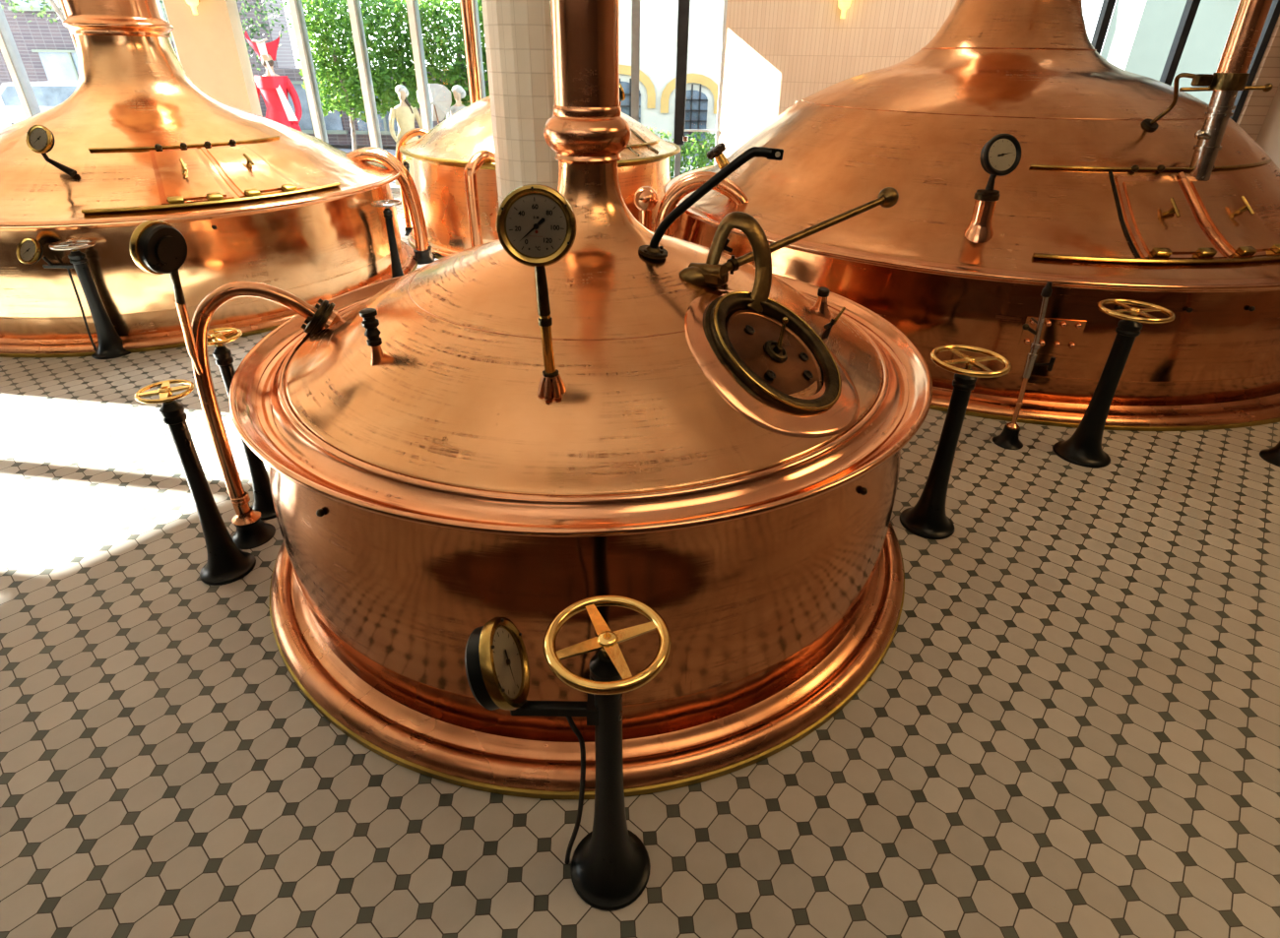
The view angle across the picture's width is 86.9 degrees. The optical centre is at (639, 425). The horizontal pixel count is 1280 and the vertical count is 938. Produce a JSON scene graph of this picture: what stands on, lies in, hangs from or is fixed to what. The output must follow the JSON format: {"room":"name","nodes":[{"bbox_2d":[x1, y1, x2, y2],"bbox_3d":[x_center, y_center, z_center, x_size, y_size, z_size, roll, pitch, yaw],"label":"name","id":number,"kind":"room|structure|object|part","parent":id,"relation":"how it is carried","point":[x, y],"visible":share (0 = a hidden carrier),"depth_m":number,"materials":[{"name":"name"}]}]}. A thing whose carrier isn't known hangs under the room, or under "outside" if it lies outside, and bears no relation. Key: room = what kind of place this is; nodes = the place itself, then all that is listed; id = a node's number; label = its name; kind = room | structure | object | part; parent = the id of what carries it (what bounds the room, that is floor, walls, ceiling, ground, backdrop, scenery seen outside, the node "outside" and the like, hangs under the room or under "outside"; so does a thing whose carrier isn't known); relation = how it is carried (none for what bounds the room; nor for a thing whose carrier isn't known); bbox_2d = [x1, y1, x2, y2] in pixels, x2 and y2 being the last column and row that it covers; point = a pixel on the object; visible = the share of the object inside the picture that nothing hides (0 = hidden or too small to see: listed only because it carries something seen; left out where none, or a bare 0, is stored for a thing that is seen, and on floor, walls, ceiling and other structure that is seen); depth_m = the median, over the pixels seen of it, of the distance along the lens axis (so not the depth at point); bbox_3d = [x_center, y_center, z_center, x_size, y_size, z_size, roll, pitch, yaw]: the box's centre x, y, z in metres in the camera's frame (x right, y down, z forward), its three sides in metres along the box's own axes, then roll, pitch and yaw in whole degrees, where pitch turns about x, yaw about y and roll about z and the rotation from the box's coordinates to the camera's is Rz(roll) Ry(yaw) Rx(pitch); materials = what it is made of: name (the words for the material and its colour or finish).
{"room":"processing plant","nodes":[
{"label":"processing plant","id":0,"kind":"room"},
{"bbox_2d":[0,95,11,130],"bbox_3d":[-10.335,-4.366,7.287,0.200,4.500,7.025,1,29,0],"label":"wall","id":1,"kind":"structure","parent":0,"point":[5,121],"depth_m":10.85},
{"bbox_2d":[0,2,41,118],"bbox_3d":[-9.958,-5.576,10.573,0.517,3.400,0.182,1,29,0],"label":"window","id":2,"kind":"structure","parent":1,"relation":"in","point":[8,46],"depth_m":10.54,"materials":[{"name":"white metal"}]},
{"bbox_2d":[59,0,77,55],"bbox_3d":[-6.214,-4.393,7.452,0.160,4.500,0.160,1,29,0],"label":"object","id":3,"kind":"object","parent":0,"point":[60,1],"visible":0.02,"depth_m":7.35,"materials":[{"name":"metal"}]},
{"bbox_2d":[162,0,180,61],"bbox_3d":[-8.388,-5.553,10.573,2.777,3.400,0.182,1,29,0],"label":"window","id":4,"kind":"structure","parent":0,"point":[162,0],"depth_m":10.26,"materials":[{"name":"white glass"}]},
{"bbox_2d":[287,0,328,143],"bbox_3d":[-5.628,-5.511,10.573,1.017,3.400,0.182,1,29,0],"label":"window","id":5,"kind":"structure","parent":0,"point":[295,6],"depth_m":10.49,"materials":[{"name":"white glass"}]},
{"bbox_2d":[0,192,1279,937],"bbox_3d":[-4.502,0.119,3.971,27.000,0.060,17.400,1,29,0],"label":"floor","id":6,"kind":"structure","parent":0,"point":[1067,726],"depth_m":2.26,"materials":[{"name":"tile"}]},
{"bbox_2d":[16,237,131,359],"bbox_3d":[-4.133,-0.942,4.957,0.507,0.872,0.276,1,29,0],"label":"stand","id":7,"kind":"object","parent":6,"relation":"on","point":[29,249],"visible":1,"depth_m":4.88,"materials":[{"name":"black metal"}]},
{"bbox_3d":[-4.018,-0.865,4.998,0.276,0.700,0.276,1,29,0],"label":"post","id":8,"kind":"part","parent":7,"relation":"part of","materials":[{"name":"black metal"}]},
{"bbox_2d":[134,379,255,585],"bbox_3d":[-1.833,0.250,2.804,0.221,0.894,0.221,1,29,0],"label":"stand","id":9,"kind":"object","parent":6,"relation":"on","point":[225,564],"visible":1,"depth_m":2.81,"materials":[{"name":"black metal"}]},
{"bbox_3d":[-1.834,0.308,2.836,0.221,0.760,0.221,1,29,0],"label":"post","id":10,"kind":"part","parent":9,"relation":"part of","materials":[{"name":"black metal"}]},
{"bbox_2d":[0,0,417,357],"bbox_3d":[-4.567,-3.533,5.914,4.408,4.500,4.408,8,29,13],"label":"kettle","id":11,"kind":"object","parent":6,"relation":"on","point":[251,197],"visible":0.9,"depth_m":5.46,"materials":[{"name":"orange metal"}]},
{"bbox_3d":[-3.734,-2.374,5.696,0.258,0.022,1.475,23,36,35],"label":"rail","id":12,"kind":"part","parent":11,"relation":"part of","materials":[{"name":"gold metal"}]},
{"bbox_3d":[-3.598,-1.982,5.351,0.493,0.326,0.647,-20,35,-34],"label":"hatch frame","id":13,"kind":"part","parent":11,"relation":"part of","materials":[{"name":"orange metal"}]},
{"bbox_3d":[-3.265,-1.805,5.370,0.293,0.029,1.893,26,37,38],"label":"rail","id":14,"kind":"part","parent":11,"relation":"part of","materials":[{"name":"gold metal"}]},
{"bbox_3d":[-3.282,-2.140,5.652,0.649,0.326,0.539,19,33,30],"label":"hatch frame","id":15,"kind":"part","parent":11,"relation":"part of","materials":[{"name":"orange metal"}]},
{"bbox_2d":[163,0,262,116],"bbox_3d":[-6.571,-5.941,10.290,0.920,4.500,0.300,1,29,0],"label":"wall pier","id":16,"kind":"object","parent":6,"relation":"on","point":[211,44],"visible":0.44,"depth_m":10.27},
{"bbox_2d":[185,0,199,14],"bbox_3d":[-6.526,-6.245,9.826,0.190,0.460,0.225,1,29,0],"label":"wall sconce","id":17,"kind":"object","parent":16,"relation":"attached to","point":[193,3],"visible":1,"depth_m":9.84,"materials":[{"name":"gold metal"}]},
{"bbox_2d":[129,219,341,549],"bbox_3d":[-1.637,-0.174,2.944,0.372,1.511,0.679,24,36,36],"label":"pipe","id":18,"kind":"object","parent":6,"relation":"on","point":[157,247],"visible":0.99,"depth_m":2.80,"materials":[{"name":"orange metal"}]},
{"bbox_2d":[230,516,275,549],"bbox_3d":[-1.848,0.485,3.198,0.200,0.104,0.200,1,29,0],"label":"socket","id":19,"kind":"object","parent":18,"relation":"attached to","point":[253,533],"depth_m":3.15,"materials":[{"name":"black metal"}]},
{"bbox_2d":[207,327,276,520],"bbox_3d":[-1.868,0.011,3.191,0.196,0.944,0.196,1,29,0],"label":"stand","id":20,"kind":"object","parent":6,"relation":"on","point":[262,495],"visible":0.63,"depth_m":3.23,"materials":[{"name":"black metal"}]},
{"bbox_3d":[-1.869,0.070,3.223,0.192,0.810,0.192,1,29,0],"label":"post","id":21,"kind":"part","parent":20,"relation":"part of","materials":[{"name":"black metal"}]},
{"bbox_2d":[370,199,404,278],"bbox_3d":[-2.413,-1.766,6.594,0.280,0.804,0.280,1,29,0],"label":"stand","id":22,"kind":"object","parent":6,"relation":"on","point":[397,271],"visible":0.8,"depth_m":6.52,"materials":[{"name":"black metal"}]},
{"bbox_3d":[-2.414,-1.708,6.626,0.228,0.670,0.228,1,29,0],"label":"post","id":23,"kind":"part","parent":22,"relation":"part of","materials":[{"name":"black metal"}]},
{"bbox_2d":[345,146,435,264],"bbox_3d":[-2.700,-2.386,7.341,0.811,1.173,0.380,1,29,0],"label":"pipe","id":24,"kind":"object","parent":6,"relation":"on","point":[423,255],"visible":0.95,"depth_m":7.19,"materials":[{"name":"orange metal"}]},
{"bbox_2d":[413,248,434,264],"bbox_3d":[-2.421,-1.893,7.527,0.240,0.135,0.240,1,29,0],"label":"socket","id":25,"kind":"object","parent":24,"relation":"attached to","point":[423,256],"depth_m":7.46,"materials":[{"name":"black metal"}]},
{"bbox_2d":[402,156,412,220],"bbox_3d":[-3.201,-3.277,9.342,0.288,0.814,0.288,1,29,0],"label":"stand","id":26,"kind":"object","parent":6,"relation":"on","point":[406,164],"visible":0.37,"depth_m":9.16,"materials":[{"name":"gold metal"}]},
{"bbox_2d":[395,128,428,236],"bbox_3d":[-2.789,-3.013,8.401,0.530,1.261,0.200,1,29,0],"label":"drain pipe","id":27,"kind":"object","parent":6,"relation":"on","point":[413,133],"visible":0.7,"depth_m":8.23,"materials":[{"name":"orange metal"}]},
{"bbox_2d":[401,227,413,236],"bbox_3d":[-2.962,-2.502,8.680,0.200,0.090,0.200,1,29,0],"label":"socket","id":28,"kind":"object","parent":27,"relation":"attached to","point":[407,231],"depth_m":8.62,"materials":[{"name":"black metal"}]},
{"bbox_2d":[459,0,481,104],"bbox_3d":[-2.117,-4.809,8.331,0.240,4.500,0.240,1,29,0],"label":"riser pipe","id":29,"kind":"object","parent":6,"relation":"on","point":[467,9],"visible":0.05,"depth_m":8.35,"materials":[{"name":"orange metal"}]},
{"bbox_2d":[463,149,495,247],"bbox_3d":[-1.665,-2.264,7.126,0.221,1.191,0.470,15,32,24],"label":"drain pipe","id":30,"kind":"object","parent":6,"relation":"on","point":[479,159],"visible":0.69,"depth_m":6.90,"materials":[{"name":"orange metal"}]},
{"bbox_2d":[481,0,558,205],"bbox_3d":[-0.832,-3.190,5.387,0.880,4.500,0.880,1,29,0],"label":"column","id":31,"kind":"structure","parent":6,"relation":"on","point":[517,32],"depth_m":5.28,"materials":[{"name":"white tile"}]},
{"bbox_2d":[399,82,680,258],"bbox_3d":[-1.182,-4.508,7.803,3.508,4.500,3.508,1,29,0],"label":"kettle","id":32,"kind":"object","parent":6,"relation":"on","point":[440,157],"visible":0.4,"depth_m":7.50,"materials":[{"name":"orange metal"}]},
{"bbox_3d":[-0.278,-3.090,7.476,1.643,0.028,0.275,-24,37,-38],"label":"rail","id":33,"kind":"part","parent":32,"relation":"part of","materials":[{"name":"gold metal"}]},
{"bbox_2d":[464,594,671,910],"bbox_3d":[-0.166,0.863,1.710,0.460,0.905,0.284,1,29,0],"label":"stand","id":34,"kind":"object","parent":6,"relation":"on","point":[609,867],"visible":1,"depth_m":1.59,"materials":[{"name":"black metal"}]},
{"bbox_3d":[-0.079,0.924,1.743,0.228,0.770,0.228,1,29,0],"label":"post","id":35,"kind":"part","parent":34,"relation":"part of","materials":[{"name":"black metal"}]},
{"bbox_2d":[228,0,932,799],"bbox_3d":[-0.191,-1.532,2.299,2.928,4.550,2.928,1,29,0],"label":"kettle","id":36,"kind":"object","parent":6,"relation":"on","point":[584,400],"visible":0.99,"depth_m":2.15,"materials":[{"name":"orange metal"}]},
{"bbox_2d":[359,308,383,366],"bbox_3d":[-0.889,-0.293,2.252,0.061,0.193,0.056,1,29,0],"label":"vent","id":37,"kind":"object","parent":36,"relation":"attached to","point":[369,323],"depth_m":2.24,"materials":[{"name":"black metal"}]},
{"bbox_3d":[-0.269,-0.233,1.967,0.033,0.223,0.051,8,29,14],"label":"thermometer stem","id":38,"kind":"part","parent":36,"relation":"part of","materials":[{"name":"gold metal"}]},
{"bbox_2d":[537,374,565,399],"bbox_3d":[-0.266,-0.124,2.036,0.085,0.072,0.087,1,29,0],"label":"socket","id":39,"kind":"object","parent":36,"relation":"attached to","point":[549,386],"depth_m":2.02,"materials":[{"name":"orange metal"}]},
{"bbox_3d":[-0.198,-1.097,2.535,0.326,0.191,0.326,1,29,0],"label":"chimney bulb","id":40,"kind":"part","parent":36,"relation":"part of","materials":[{"name":"orange metal"}]},
{"bbox_3d":[0.244,-0.807,2.439,0.422,0.379,0.035,4,29,6],"label":"bent rod","id":41,"kind":"part","parent":36,"relation":"part of","materials":[{"name":"black metal"}]},
{"bbox_3d":[0.461,-0.234,2.327,0.636,0.326,0.640,1,29,0],"label":"manhole plate","id":42,"kind":"part","parent":36,"relation":"part of","materials":[{"name":"orange metal"}]},
{"bbox_3d":[0.455,-0.240,2.331,0.376,0.246,0.378,1,29,0],"label":"manhole lid","id":43,"kind":"part","parent":36,"relation":"part of","materials":[{"name":"orange metal"}]},
{"bbox_3d":[0.482,-0.312,2.283,0.022,0.106,0.040,17,33,28],"label":"lid handle","id":44,"kind":"part","parent":36,"relation":"part of","materials":[{"name":"gold metal"}]},
{"bbox_3d":[0.637,-0.754,2.692,0.951,0.227,0.036,-17,33,-29],"label":"counterweight lever","id":45,"kind":"part","parent":36,"relation":"part of","materials":[{"name":"gold metal"}]},
{"bbox_2d":[814,287,831,319],"bbox_3d":[0.773,-0.525,2.879,0.100,0.126,0.100,1,29,0],"label":"vent","id":46,"kind":"object","parent":36,"relation":"attached to","point":[820,305],"depth_m":2.85,"materials":[{"name":"orange metal"}]},
{"bbox_3d":[1.056,-0.972,2.884,0.093,0.086,0.086,1,29,0],"label":"ball knob","id":47,"kind":"part","parent":36,"relation":"part of","materials":[{"name":"gold metal"}]},
{"bbox_2d":[633,171,747,235],"bbox_3d":[0.439,-1.610,5.973,1.126,1.198,0.367,13,31,20],"label":"pipe","id":48,"kind":"object","parent":6,"relation":"on","point":[645,199],"visible":0.59,"depth_m":5.74,"materials":[{"name":"orange metal"}]},
{"bbox_2d":[899,344,1012,539],"bbox_3d":[1.442,0.099,3.169,0.330,0.899,0.330,1,29,0],"label":"stand","id":49,"kind":"object","parent":6,"relation":"on","point":[928,519],"visible":1,"depth_m":3.13,"materials":[{"name":"black metal"}]},
{"bbox_3d":[1.441,0.158,3.201,0.259,0.765,0.259,1,29,0],"label":"post","id":50,"kind":"part","parent":49,"relation":"part of","materials":[{"name":"black metal"}]},
{"bbox_2d":[663,0,1279,431],"bbox_3d":[3.253,-3.439,5.957,6.287,4.502,6.287,5,29,8],"label":"kettle","id":51,"kind":"object","parent":6,"relation":"on","point":[1018,159],"visible":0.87,"depth_m":4.51,"materials":[{"name":"orange metal"}]},
{"bbox_3d":[0.745,-2.674,6.593,0.184,0.156,0.211,1,29,0],"label":"valve knob","id":52,"kind":"part","parent":51,"relation":"part of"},
{"bbox_3d":[2.574,-0.574,4.218,0.337,0.192,0.013,7,29,11],"label":"repair plate","id":53,"kind":"part","parent":51,"relation":"part of","materials":[{"name":"orange metal"}]},
{"bbox_3d":[3.701,-1.799,4.683,2.109,0.022,0.302,-6,29,-12],"label":"rail","id":54,"kind":"part","parent":51,"relation":"part of","materials":[{"name":"gold metal"}]},
{"bbox_3d":[3.656,-1.090,4.323,2.343,0.026,0.310,-4,29,-9],"label":"rail","id":55,"kind":"part","parent":51,"relation":"part of","materials":[{"name":"gold metal"}]},
{"bbox_3d":[3.423,-1.353,4.373,0.546,0.422,0.594,1,29,0],"label":"hatch frame","id":56,"kind":"part","parent":51,"relation":"part of","materials":[{"name":"orange metal"}]},
{"bbox_3d":[3.710,-2.103,4.384,0.580,0.322,0.279,19,33,29],"label":"stay rod","id":57,"kind":"part","parent":51,"relation":"part of","materials":[{"name":"gold metal"}]},
{"bbox_3d":[3.927,-1.390,4.456,0.552,0.422,0.572,-7,30,-15],"label":"hatch frame","id":58,"kind":"part","parent":51,"relation":"part of","materials":[{"name":"orange metal"}]},
{"bbox_2d":[992,281,1055,449],"bbox_3d":[2.245,-0.330,3.874,0.182,1.000,0.172,26,37,38],"label":"pipe","id":59,"kind":"object","parent":6,"relation":"on","point":[1008,438],"visible":1,"depth_m":3.87,"materials":[{"name":"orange metal"}]},
{"bbox_2d":[992,424,1023,449],"bbox_3d":[2.239,0.060,4.088,0.170,0.110,0.170,1,29,0],"label":"socket","id":60,"kind":"object","parent":59,"relation":"attached to","point":[1008,439],"depth_m":4.05,"materials":[{"name":"black metal"}]},
{"bbox_2d":[1022,342,1055,379],"bbox_3d":[2.282,-0.369,3.854,0.152,0.210,0.051,1,29,0],"label":"tap","id":61,"kind":"object","parent":59,"relation":"on","point":[1032,355],"depth_m":3.84,"materials":[{"name":"metal"}]},
{"bbox_2d":[1052,298,1175,467],"bbox_3d":[2.621,-0.222,3.787,0.350,0.904,0.350,1,29,0],"label":"stand","id":62,"kind":"object","parent":6,"relation":"on","point":[1084,448],"visible":1,"depth_m":3.76,"materials":[{"name":"black metal"}]},
{"bbox_3d":[2.620,-0.163,3.819,0.300,0.770,0.300,1,29,0],"label":"post","id":63,"kind":"part","parent":62,"relation":"part of","materials":[{"name":"black metal"}]},
{"bbox_2d":[1259,441,1279,467],"bbox_3d":[3.803,-0.143,3.783,0.240,0.800,0.240,1,29,0],"label":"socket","id":64,"kind":"object","parent":6,"relation":"on","point":[1272,456],"visible":1,"depth_m":3.96,"materials":[{"name":"black metal"}]},
{"bbox_3d":[6.852,-3.396,10.276,4.000,0.400,0.200,1,29,0],"label":"trim","id":65,"kind":"structure","parent":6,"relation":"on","visible":0},
{"bbox_2d":[1159,0,1200,85],"bbox_3d":[6.814,-4.857,9.403,1.160,3.100,0.120,1,29,0],"label":"window","id":66,"kind":"structure","parent":65,"relation":"on","point":[1191,6],"depth_m":9.16,"materials":[{"name":"black metal"}]},
{"bbox_2d":[716,0,956,164],"bbox_3d":[3.173,-5.464,9.686,4.031,4.500,0.200,13,31,20],"label":"wall","id":67,"kind":"structure","parent":0,"point":[778,54],"depth_m":9.90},
{"bbox_2d":[346,0,383,149],"bbox_3d":[-4.719,-5.497,10.573,0.957,3.400,0.182,1,29,0],"label":"window","id":68,"kind":"structure","parent":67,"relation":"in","point":[354,10],"depth_m":10.51,"materials":[{"name":"white metal"}]},
{"bbox_2d":[390,187,400,192],"bbox_3d":[-4.490,-3.967,11.367,11.500,0.060,0.160,1,29,0],"label":"trim","id":69,"kind":"structure","parent":67,"relation":"attached to","point":[394,189],"depth_m":11.31,"materials":[{"name":"white"}]},
{"bbox_2d":[405,0,433,130],"bbox_3d":[-3.839,-5.483,10.573,0.957,3.400,0.182,1,29,0],"label":"window","id":70,"kind":"structure","parent":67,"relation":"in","point":[412,5],"depth_m":10.44,"materials":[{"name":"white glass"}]},
{"bbox_2d":[472,0,485,99],"bbox_3d":[-2.949,-5.470,10.573,0.977,3.400,0.182,1,29,0],"label":"window","id":71,"kind":"structure","parent":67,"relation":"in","point":[475,2],"depth_m":10.35,"materials":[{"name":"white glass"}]},
{"bbox_2d":[631,0,639,122],"bbox_3d":[-0.414,-5.431,10.572,0.807,3.400,0.062,1,29,0],"label":"window","id":72,"kind":"structure","parent":67,"relation":"in","point":[635,9],"depth_m":10.40,"materials":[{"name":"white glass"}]},
{"bbox_2d":[674,144,681,177],"bbox_3d":[0.298,-5.420,10.572,0.772,3.400,0.062,1,29,0],"label":"window","id":73,"kind":"structure","parent":67,"relation":"in","point":[677,156],"depth_m":11.13,"materials":[{"name":"white metal"}]},
{"bbox_2d":[684,0,727,165],"bbox_3d":[0.986,-5.404,10.562,0.727,3.400,0.084,1,29,0],"label":"window","id":74,"kind":"structure","parent":67,"relation":"in","point":[725,1],"depth_m":10.58,"materials":[{"name":"white metal"}]},
{"bbox_2d":[673,0,690,145],"bbox_3d":[0.675,-5.741,10.335,0.225,2.700,0.102,1,29,0],"label":"window frame","id":75,"kind":"structure","parent":74,"relation":"attached to","point":[679,138],"depth_m":10.47,"materials":[{"name":"metal"}]},
{"bbox_3d":[0.730,-4.629,10.908,0.080,0.090,0.050,1,29,0],"label":"handle","id":76,"kind":"part","parent":75,"relation":"part of","materials":[{"name":"metal"}]},
{"bbox_2d":[838,0,851,18],"bbox_3d":[2.845,-5.902,9.351,0.190,0.460,0.225,13,31,20],"label":"wall sconce","id":77,"kind":"object","parent":67,"relation":"attached to","point":[844,5],"visible":1,"depth_m":9.33,"materials":[{"name":"gold metal"}]},
{"bbox_2d":[1090,0,1116,54],"bbox_3d":[5.630,-4.875,9.403,1.310,3.100,0.120,1,29,0],"label":"window","id":78,"kind":"structure","parent":67,"relation":"in","point":[1108,6],"depth_m":9.08,"materials":[{"name":"black metal"}]},
{"bbox_2d":[1236,14,1279,140],"bbox_3d":[8.679,-5.146,9.253,0.340,4.500,0.300,1,29,0],"label":"wall","id":79,"kind":"structure","parent":0,"point":[1257,102],"depth_m":9.37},
{"bbox_2d":[1229,0,1279,123],"bbox_3d":[7.929,-4.840,9.403,1.170,3.100,0.120,1,29,0],"label":"window","id":80,"kind":"structure","parent":79,"relation":"in","point":[1274,11],"depth_m":9.20,"materials":[{"name":"black metal"}]},
{"bbox_2d":[1255,83,1279,168],"bbox_3d":[8.873,-1.420,2.399,0.200,4.500,16.100,1,29,0],"label":"wall","id":81,"kind":"structure","parent":0,"point":[1268,138],"depth_m":9.40,"materials":[{"name":"beige paint"}]},
{"label":"outside","id":82,"kind":"structure","parent":0,"visible":0},
{"bbox_2d":[330,144,711,187],"bbox_3d":[-1.841,-10.479,23.912,60.000,0.200,28.200,1,29,0],"label":"ground","id":83,"kind":"structure","parent":82,"point":[345,148],"depth_m":17.23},
{"bbox_2d":[0,0,64,23],"bbox_3d":[-10.646,-7.210,12.336,2.714,4.922,2.114,1,29,0],"label":"street tree","id":84,"kind":"object","parent":83,"relation":"on","point":[56,6],"visible":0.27,"depth_m":11.99,"materials":[{"name":"green plant"}]},
{"bbox_2d":[0,80,78,125],"bbox_3d":[-12.296,-6.945,15.175,4.200,1.450,1.680,1,29,0],"label":"parked car","id":85,"kind":"object","parent":83,"relation":"on","point":[48,95],"visible":0.03,"depth_m":14.28,"materials":[{"name":"paint"}]},
{"bbox_2d":[0,0,296,117],"bbox_3d":[-15.521,-11.922,16.339,12.600,9.000,1.130,1,29,0],"label":"brick building","id":86,"kind":"structure","parent":83,"relation":"on","point":[47,52],"depth_m":17.09,"materials":[{"name":"white paint"}]},
{"bbox_2d":[158,0,289,70],"bbox_3d":[-8.207,-7.733,13.181,2.805,5.070,2.234,1,29,0],"label":"street tree","id":87,"kind":"object","parent":83,"relation":"on","point":[253,30],"visible":0.2,"depth_m":13.25,"materials":[{"name":"green plant"}]},
{"bbox_2d":[244,30,302,131],"bbox_3d":[-6.218,-5.426,11.614,0.864,2.343,0.816,-3,29,-8],"label":"mannequin","id":88,"kind":"object","parent":83,"relation":"on","point":[275,89],"visible":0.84,"depth_m":11.35},
{"bbox_3d":[-6.178,-6.254,10.968,0.253,0.080,0.069,-3,29,-8],"label":"headdress trim","id":89,"kind":"part","parent":88,"relation":"part of","materials":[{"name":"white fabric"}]},
{"bbox_3d":[-6.188,-6.146,11.081,0.144,0.276,0.084,-3,29,-8],"label":"headdress panel","id":90,"kind":"part","parent":88,"relation":"part of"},
{"bbox_2d":[258,67,488,145],"bbox_3d":[-6.178,-8.095,17.202,6.200,1.700,1.130,1,29,0],"label":"brick building","id":91,"kind":"structure","parent":83,"relation":"on","point":[339,132],"depth_m":16.95,"materials":[{"name":"white paint"}]},
{"bbox_2d":[287,0,489,150],"bbox_3d":[-3.897,-6.630,13.040,4.919,3.366,1.466,1,29,0],"label":"tree","id":92,"kind":"object","parent":83,"relation":"on","point":[336,55],"visible":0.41,"depth_m":12.58,"materials":[{"name":"green plant"}]},
{"bbox_3d":[-5.788,-6.205,13.312,0.218,2.309,0.098,-10,30,-19],"label":"stem","id":93,"kind":"part","parent":92,"relation":"part of","materials":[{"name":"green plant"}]},
{"bbox_3d":[-3.389,-6.168,13.312,0.218,2.309,0.098,-10,30,-19],"label":"stem","id":94,"kind":"part","parent":92,"relation":"part of","materials":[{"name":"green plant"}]},
{"bbox_2d":[388,84,422,186],"bbox_3d":[-4.044,-5.036,11.751,0.649,1.585,0.613,-14,32,-25],"label":"mannequin","id":95,"kind":"object","parent":83,"relation":"on","point":[405,114],"visible":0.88,"depth_m":11.54},
{"bbox_2d":[416,83,451,124],"bbox_3d":[-3.550,-5.128,11.910,0.572,1.612,0.265,-8,30,-16],"label":"parasol","id":96,"kind":"object","parent":83,"relation":"on","point":[440,96],"visible":0.53,"depth_m":11.58,"materials":[{"name":"white fabric"}]},
{"bbox_2d":[446,84,466,118],"bbox_3d":[-3.143,-5.120,11.925,0.649,1.590,0.613,9,30,15],"label":"statue","id":97,"kind":"object","parent":83,"relation":"on","point":[459,93],"visible":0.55,"depth_m":11.62,"materials":[{"name":"white stone"}]},
{"bbox_2d":[648,127,682,164],"bbox_3d":[-0.060,-5.791,14.506,2.007,1.235,1.243,1,29,0],"label":"shrub","id":98,"kind":"object","parent":83,"relation":"on","point":[667,136],"visible":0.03,"depth_m":14.31,"materials":[{"name":"green plant"}]},
{"bbox_2d":[618,0,723,148],"bbox_3d":[0.330,-10.557,15.840,6.660,7.500,1.080,1,29,0],"label":"building","id":99,"kind":"structure","parent":83,"relation":"on","point":[658,18],"depth_m":16.30,"materials":[{"name":"paint"}]},
{"bbox_2d":[669,131,715,180],"bbox_3d":[1.230,-4.724,12.677,1.710,1.529,1.041,1,29,0],"label":"shrub","id":100,"kind":"object","parent":83,"relation":"on","point":[702,157],"visible":0.25,"depth_m":12.37,"materials":[{"name":"green plant"}]},
{"bbox_2d":[1100,0,1240,104],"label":"window","id":101,"kind":"structure","parent":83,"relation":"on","point":[1140,34],"depth_m":13.88,"materials":[{"name":"glass"}]}
]}

